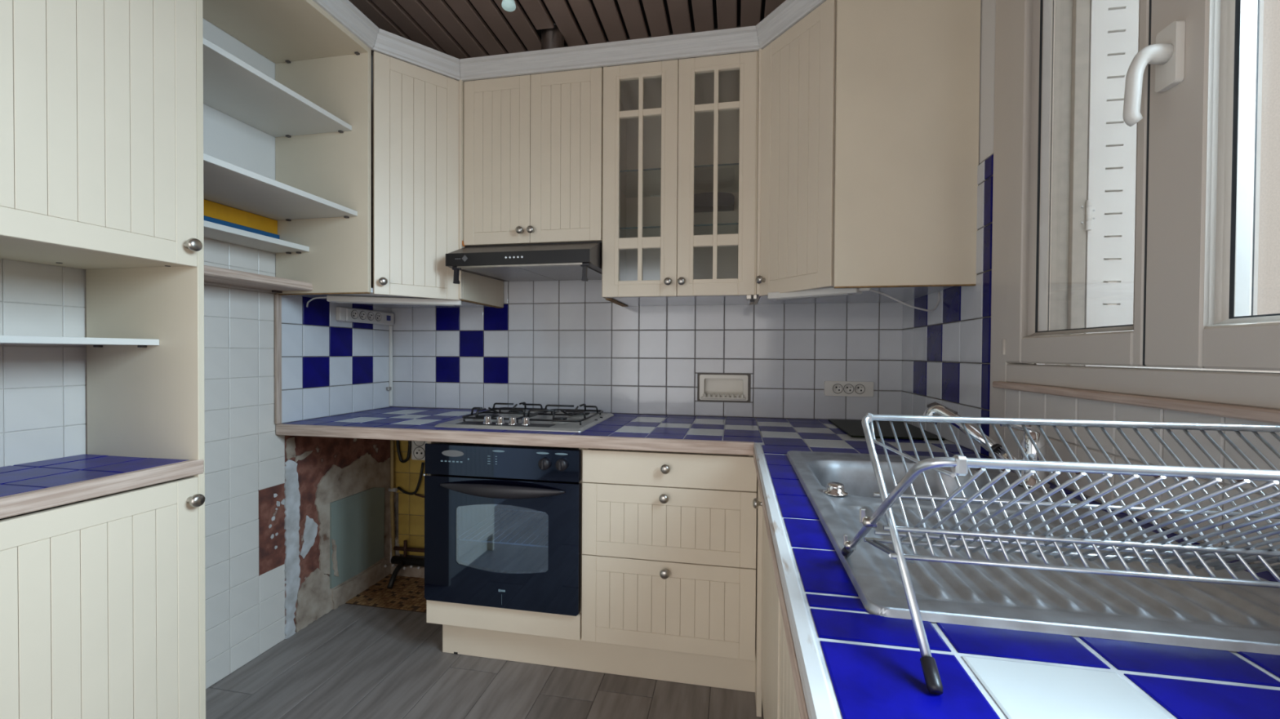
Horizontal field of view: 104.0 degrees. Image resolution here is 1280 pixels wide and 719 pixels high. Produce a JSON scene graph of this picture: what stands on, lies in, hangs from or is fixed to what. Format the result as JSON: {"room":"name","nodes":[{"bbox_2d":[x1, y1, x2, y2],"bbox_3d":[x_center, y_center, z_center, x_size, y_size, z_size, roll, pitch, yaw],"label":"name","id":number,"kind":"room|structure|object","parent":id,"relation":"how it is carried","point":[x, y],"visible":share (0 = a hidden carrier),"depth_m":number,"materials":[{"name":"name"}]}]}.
{"room":"kitchen","nodes":[
{"label":"kitchen","id":0,"kind":"room"},
{"bbox_2d":[0,17,391,688],"bbox_3d":[-1.683,-0.268,0.884,0.168,2.804,3.774,0,1,11],"label":"wall","id":1,"kind":"structure","parent":0,"point":[297,527],"depth_m":1.86,"materials":[{"name":"paint"}]},
{"bbox_2d":[204,220,309,253],"bbox_3d":[-1.391,-0.416,1.646,0.154,0.025,0.564,0,1,11],"label":"wall shelf","id":2,"kind":"object","parent":1,"relation":"attached to","point":[214,231],"visible":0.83,"depth_m":1.72,"materials":[{"name":"grey wood"}]},
{"bbox_2d":[203,199,279,239],"bbox_3d":[-1.456,-0.482,1.658,0.021,0.105,0.562,0,1,11],"label":"board","id":3,"kind":"object","parent":2,"relation":"on","point":[214,212],"visible":0.3,"depth_m":1.78,"materials":[{"name":"yellow"}]},
{"bbox_2d":[204,265,312,293],"bbox_3d":[-1.383,-0.272,1.654,0.169,0.037,0.579,0,1,11],"label":"wood shelf","id":4,"kind":"object","parent":1,"relation":"attached to","point":[211,274],"visible":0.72,"depth_m":1.71,"materials":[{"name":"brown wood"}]},
{"bbox_2d":[203,37,351,137],"bbox_3d":[-1.296,-0.860,1.623,0.340,0.024,0.564,0,1,11],"label":"wall shelf","id":5,"kind":"object","parent":1,"relation":"attached to","point":[232,86],"visible":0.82,"depth_m":1.66,"materials":[{"name":"grey wood"}]},
{"bbox_2d":[274,293,281,424],"bbox_3d":[-1.408,-0.001,1.944,0.014,0.505,0.022,0,1,11],"label":"wood strip","id":6,"kind":"object","parent":1,"relation":"attached to","point":[277,298],"visible":1,"depth_m":1.94,"materials":[{"name":"brown wood"}]},
{"bbox_2d":[203,153,357,221],"bbox_3d":[-1.287,-0.540,1.625,0.364,0.024,0.564,0,1,11],"label":"wall shelf","id":7,"kind":"object","parent":1,"relation":"attached to","point":[224,183],"visible":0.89,"depth_m":1.64,"materials":[{"name":"grey wood"}]},
{"bbox_2d":[202,0,368,62],"bbox_3d":[-1.260,-1.145,1.613,0.410,0.025,0.564,0,1,11],"label":"wall shelf","id":8,"kind":"object","parent":1,"relation":"attached to","point":[281,31],"visible":0.98,"depth_m":1.72,"materials":[{"name":"beige wood"}]},
{"bbox_2d":[336,306,394,325],"bbox_3d":[-1.306,-0.206,2.397,0.031,0.064,0.360,0,1,11],"label":"power strip","id":9,"kind":"object","parent":1,"relation":"attached to","point":[345,314],"visible":1,"depth_m":2.36,"materials":[{"name":"white plastic"}]},
{"bbox_2d":[351,310,358,319],"bbox_3d":[-1.313,-0.207,2.299,0.001,0.042,0.042,0,1,11],"label":"socket","id":10,"kind":"object","parent":9,"relation":"attached to","point":[354,313],"depth_m":2.30,"materials":[{"name":"white plastic"}]},
{"bbox_2d":[359,311,366,319],"bbox_3d":[-1.303,-0.207,2.350,0.001,0.042,0.042,0,1,11],"label":"socket","id":11,"kind":"object","parent":9,"relation":"attached to","point":[362,314],"depth_m":2.35,"materials":[{"name":"white plastic"}]},
{"bbox_2d":[367,311,373,320],"bbox_3d":[-1.293,-0.208,2.401,0.001,0.042,0.042,0,1,11],"label":"socket","id":12,"kind":"object","parent":9,"relation":"attached to","point":[370,314],"depth_m":2.40,"materials":[{"name":"white plastic"}]},
{"bbox_2d":[375,312,381,321],"bbox_3d":[-1.284,-0.208,2.452,0.001,0.042,0.042,0,1,11],"label":"socket","id":13,"kind":"object","parent":9,"relation":"attached to","point":[378,315],"depth_m":2.45,"materials":[{"name":"white plastic"}]},
{"bbox_2d":[386,315,391,320],"bbox_3d":[-1.269,-0.209,2.524,0.003,0.026,0.028,1,1,11],"label":"switch","id":14,"kind":"object","parent":9,"relation":"attached to","point":[388,317],"depth_m":2.52,"materials":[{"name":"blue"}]},
{"bbox_2d":[275,47,503,308],"bbox_3d":[-1.040,-0.709,2.197,0.632,0.914,0.654,0,1,11],"label":"upper cabinet","id":15,"kind":"object","parent":1,"relation":"attached to","point":[418,112],"visible":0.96,"depth_m":1.92,"materials":[{"name":"beige wood"}]},
{"bbox_2d":[306,295,462,307],"bbox_3d":[-1.062,-0.234,2.062,0.620,0.042,0.103,0,1,-9],"label":"light","id":16,"kind":"object","parent":15,"relation":"attached to","point":[333,299],"visible":0.99,"depth_m":2.04,"materials":[{"name":"white plastic"}]},
{"bbox_2d":[337,302,453,306],"bbox_3d":[-1.006,-0.230,2.071,0.444,0.002,0.035,0,1,-15],"label":"diffuser","id":17,"kind":"object","parent":16,"relation":"attached to","point":[434,304],"depth_m":2.07,"materials":[{"name":"white plastic"}]},
{"bbox_2d":[312,0,826,80],"bbox_3d":[-0.227,-1.181,1.556,1.642,0.064,0.837,0,1,11],"label":"crown molding","id":18,"kind":"structure","parent":15,"relation":"attached to","point":[748,38],"depth_m":1.90,"materials":[{"name":"white wood"}]},
{"bbox_2d":[386,325,392,406],"bbox_3d":[-1.284,0.033,2.564,0.016,0.415,0.036,0,1,11],"label":"cable trunking","id":19,"kind":"object","parent":1,"relation":"attached to","point":[390,388],"visible":1,"depth_m":2.57,"materials":[{"name":"white plastic"}]},
{"bbox_2d":[205,573,763,718],"bbox_3d":[-0.481,1.197,0.062,2.861,0.102,4.974,0,1,11],"label":"floor","id":20,"kind":"structure","parent":0,"point":[376,655],"depth_m":1.73,"materials":[{"name":"grey"}]},
{"bbox_2d":[0,0,205,718],"bbox_3d":[-1.359,-0.161,1.117,0.414,2.580,0.466,0,1,11],"label":"tall cabinet","id":21,"kind":"object","parent":20,"relation":"on","point":[103,606],"visible":1,"depth_m":1.15,"materials":[{"name":"beige wood"}]},
{"bbox_2d":[0,335,159,345],"bbox_3d":[-1.437,-0.044,1.133,0.256,0.016,0.434,1,1,11],"label":"shelf","id":22,"kind":"object","parent":21,"relation":"attached to","point":[11,340],"depth_m":1.18,"materials":[{"name":"white wood"}]},
{"bbox_2d":[383,540,424,589],"bbox_3d":[-1.010,1.019,2.444,0.594,0.187,0.158,0,1,11],"label":"pipes","id":23,"kind":"object","parent":20,"relation":"on","point":[405,560],"visible":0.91,"depth_m":2.52,"materials":[{"name":"black metal"}]},
{"bbox_2d":[426,441,583,640],"bbox_3d":[-0.446,0.641,2.088,0.600,0.681,0.580,0,1,11],"label":"base cabinet","id":24,"kind":"object","parent":20,"relation":"on","point":[494,619],"visible":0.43,"depth_m":1.80,"materials":[{"name":"beige wood"}]},
{"bbox_2d":[422,443,581,616],"bbox_3d":[-0.465,0.598,1.994,0.597,0.577,0.510,0,1,11],"label":"oven","id":25,"kind":"object","parent":24,"relation":"in","point":[503,530],"visible":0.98,"depth_m":1.80,"materials":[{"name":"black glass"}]},
{"bbox_2d":[442,624,755,693],"bbox_3d":[-0.170,1.057,1.812,1.192,0.142,0.016,0,1,11],"label":"plinth","id":26,"kind":"object","parent":20,"relation":"on","point":[729,673],"visible":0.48,"depth_m":1.80,"materials":[{"name":"beige paint"}]},
{"bbox_2d":[581,448,756,661],"bbox_3d":[0.140,0.646,1.960,0.594,0.680,0.614,0,1,11],"label":"base cabinet","id":27,"kind":"object","parent":20,"relation":"on","point":[669,539],"visible":0.98,"depth_m":1.69,"materials":[{"name":"beige wood"}]},
{"bbox_2d":[752,477,780,718],"bbox_3d":[0.611,0.729,1.284,0.622,0.822,0.723,0,1,11],"label":"base cabinet","id":28,"kind":"object","parent":20,"relation":"on","point":[767,648],"visible":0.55,"depth_m":1.38,"materials":[{"name":"beige paint"}]},
{"bbox_2d":[779,608,800,718],"bbox_3d":[0.431,0.740,0.333,0.622,0.822,1.176,0,1,11],"label":"base cabinet","id":29,"kind":"object","parent":20,"relation":"on","point":[788,705],"visible":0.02,"depth_m":0.85,"materials":[{"name":"beige wood"}]},
{"bbox_2d":[275,407,1279,718],"bbox_3d":[-0.323,0.290,1.121,2.460,0.042,2.534,0,1,11],"label":"countertop","id":30,"kind":"structure","parent":29,"relation":"on","point":[848,661],"depth_m":0.49,"materials":[{"name":"tile"}]},
{"bbox_2d":[434,402,613,432],"bbox_3d":[-0.452,0.228,2.099,0.586,0.057,0.512,0,1,11],"label":"gas hob","id":31,"kind":"object","parent":30,"relation":"in","point":[571,420],"visible":1,"depth_m":1.99,"materials":[{"name":"metal"}]},
{"bbox_2d":[828,418,944,440],"bbox_3d":[0.917,0.264,1.916,0.296,0.006,0.449,0,1,11],"label":"cutting board","id":32,"kind":"object","parent":30,"relation":"on","point":[853,428],"visible":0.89,"depth_m":1.86,"materials":[{"name":"black glass"}]},
{"bbox_2d":[922,401,1049,488],"bbox_3d":[0.794,0.190,1.192,0.084,0.153,0.317,0,1,-16],"label":"tap","id":33,"kind":"object","parent":30,"relation":"on","point":[935,409],"visible":0.6,"depth_m":1.11,"materials":[{"name":"silver metal"}]},
{"bbox_2d":[786,450,1279,655],"bbox_3d":[0.584,0.344,0.948,0.508,0.187,0.910,0,1,11],"label":"sink","id":34,"kind":"object","parent":30,"relation":"in","point":[1188,614],"visible":0.7,"depth_m":0.62,"materials":[{"name":"silver metal"}]},
{"bbox_2d":[841,413,1279,694],"bbox_3d":[0.507,0.179,0.497,0.535,0.210,0.291,0,1,11],"label":"dish rack","id":35,"kind":"object","parent":30,"relation":"on","point":[959,464],"visible":1,"depth_m":0.50,"materials":[{"name":"metal"}]},
{"bbox_2d":[348,0,824,66],"bbox_3d":[-0.361,-1.558,0.569,2.861,0.200,3.874,0,1,11],"label":"ceiling","id":36,"kind":"structure","parent":0,"point":[457,28],"depth_m":2.17,"materials":[{"name":"black wood"}]},
{"bbox_2d":[501,0,515,11],"bbox_3d":[-0.524,-1.385,1.743,0.099,0.176,0.254,0,1,11],"label":"ceiling spotlight","id":37,"kind":"object","parent":36,"relation":"hanging from","point":[507,5],"visible":1,"depth_m":1.83,"materials":[{"name":"white metal"}]},
{"bbox_2d":[390,25,903,578],"bbox_3d":[-0.024,-0.276,2.406,2.861,2.803,0.166,0,1,11],"label":"wall","id":38,"kind":"structure","parent":0,"point":[550,342],"depth_m":2.36,"materials":[{"name":"grey tile"}]},
{"bbox_2d":[387,440,397,556],"bbox_3d":[-1.265,0.651,2.561,0.040,0.724,0.023,0,1,11],"label":"gas pipe","id":39,"kind":"object","parent":38,"relation":"attached to","point":[392,489],"visible":0.94,"depth_m":2.56,"materials":[{"name":"brown metal"}]},
{"bbox_2d":[395,440,424,497],"bbox_3d":[-1.113,0.509,2.541,0.281,0.390,0.015,0,1,11],"label":"power cable","id":40,"kind":"object","parent":38,"relation":"attached to","point":[399,455],"visible":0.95,"depth_m":2.55,"materials":[{"name":"black plastic"}]},
{"bbox_2d":[411,440,426,460],"bbox_3d":[-1.126,0.441,2.556,0.090,0.145,0.017,0,1,11],"label":"wall socket","id":41,"kind":"object","parent":38,"relation":"attached to","point":[418,448],"visible":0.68,"depth_m":2.55,"materials":[{"name":"white plastic"}]},
{"bbox_2d":[462,66,603,246],"bbox_3d":[-0.415,-0.817,2.200,0.602,0.690,0.410,0,1,11],"label":"upper cabinet","id":42,"kind":"object","parent":38,"relation":"attached to","point":[533,143],"visible":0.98,"depth_m":2.03,"materials":[{"name":"beige wood"}]},
{"bbox_2d":[445,241,602,284],"bbox_3d":[-0.424,-0.387,2.154,0.594,0.177,0.513,0,1,11],"label":"range hood","id":43,"kind":"object","parent":42,"relation":"attached to","point":[583,260],"visible":1,"depth_m":1.95,"materials":[{"name":"grey metal"}]},
{"bbox_2d":[541,23,564,73],"bbox_3d":[-0.400,-1.336,2.292,0.103,0.342,0.103,0,1,11],"label":"duct","id":44,"kind":"object","parent":42,"relation":"on","point":[552,37],"visible":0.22,"depth_m":2.25,"materials":[{"name":"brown metal"}]},
{"bbox_2d":[601,50,758,306],"bbox_3d":[0.177,-0.690,2.090,0.599,0.934,0.412,0,1,11],"label":"upper cabinet","id":45,"kind":"object","parent":38,"relation":"attached to","point":[680,136],"depth_m":1.96,"materials":[{"name":"beige wood"}]},
{"bbox_2d":[697,373,750,402],"bbox_3d":[0.383,0.128,2.283,0.233,0.128,0.075,0,1,11],"label":"soap dish","id":46,"kind":"object","parent":38,"relation":"attached to","point":[735,388],"visible":1,"depth_m":2.29,"materials":[{"name":"grey tile"}]},
{"bbox_2d":[823,381,873,396],"bbox_3d":[0.905,0.127,2.167,0.200,0.064,0.018,0,1,11],"label":"socket","id":47,"kind":"object","parent":38,"relation":"attached to","point":[847,388],"visible":1,"depth_m":2.16,"materials":[{"name":"white plastic"}]},
{"bbox_2d":[832,383,843,393],"bbox_3d":[0.859,0.127,2.171,0.043,0.043,0.001,0,1,11],"label":"socket","id":48,"kind":"object","parent":47,"relation":"attached to","point":[837,388],"depth_m":2.17,"materials":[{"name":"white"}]},
{"bbox_2d":[843,384,853,394],"bbox_3d":[0.903,0.127,2.162,0.043,0.043,0.001,0,1,11],"label":"socket","id":49,"kind":"object","parent":47,"relation":"attached to","point":[847,388],"depth_m":2.16,"materials":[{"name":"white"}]},
{"bbox_2d":[854,384,865,394],"bbox_3d":[0.947,0.128,2.154,0.043,0.043,0.001,0,1,11],"label":"socket","id":50,"kind":"object","parent":47,"relation":"attached to","point":[859,388],"depth_m":2.15,"materials":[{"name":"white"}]},
{"bbox_2d":[901,0,1279,576],"bbox_3d":[0.922,-0.247,0.391,0.261,2.800,3.774,0,1,11],"label":"wall","id":51,"kind":"structure","parent":0,"point":[946,349],"depth_m":1.29,"materials":[{"name":"paint"}]},
{"bbox_2d":[753,0,981,304],"bbox_3d":[0.753,-0.826,1.855,0.632,1.200,0.656,0,1,11],"label":"upper cabinet","id":52,"kind":"object","parent":51,"relation":"attached to","point":[868,123],"visible":0.98,"depth_m":1.53,"materials":[{"name":"beige wood"}]},
{"bbox_2d":[768,287,940,311],"bbox_3d":[0.738,-0.202,1.692,0.586,0.074,0.225,0,1,11],"label":"light","id":53,"kind":"object","parent":52,"relation":"attached to","point":[827,291],"visible":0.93,"depth_m":1.68,"materials":[{"name":"white plastic"}]},
{"bbox_2d":[776,293,851,300],"bbox_3d":[0.592,-0.214,1.714,0.252,0.002,0.035,1,1,43],"label":"diffuser","id":54,"kind":"object","parent":53,"relation":"attached to","point":[779,296],"depth_m":1.72,"materials":[{"name":"white plastic"}]},
{"bbox_2d":[988,0,1279,457],"bbox_3d":[0.836,-0.484,0.621,0.138,1.532,1.580,0,1,11],"label":"window","id":55,"kind":"structure","parent":51,"relation":"in","point":[1192,79],"depth_m":0.83,"materials":[{"name":"white plastic"}]},
{"bbox_2d":[1066,0,1263,369],"bbox_3d":[1.294,-0.646,1.233,0.390,1.338,0.025,0,1,11],"label":"window shutter","id":56,"kind":"object","parent":55,"relation":"attached to","point":[1105,33],"visible":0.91,"depth_m":1.26,"materials":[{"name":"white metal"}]},
{"label":"outside","id":57,"kind":"structure","parent":0,"visible":0},
{"bbox_3d":[2.370,4.198,1.552,2.407,0.100,11.500,0,1,11],"label":"ground","id":58,"kind":"structure","parent":57,"visible":0},
{"bbox_2d":[1107,0,1279,373],"bbox_3d":[3.651,0.360,1.267,0.150,7.600,11.500,0,1,11],"label":"wall","id":59,"kind":"structure","parent":58,"relation":"on","point":[1268,262],"depth_m":3.12,"materials":[{"name":"beige paint"}]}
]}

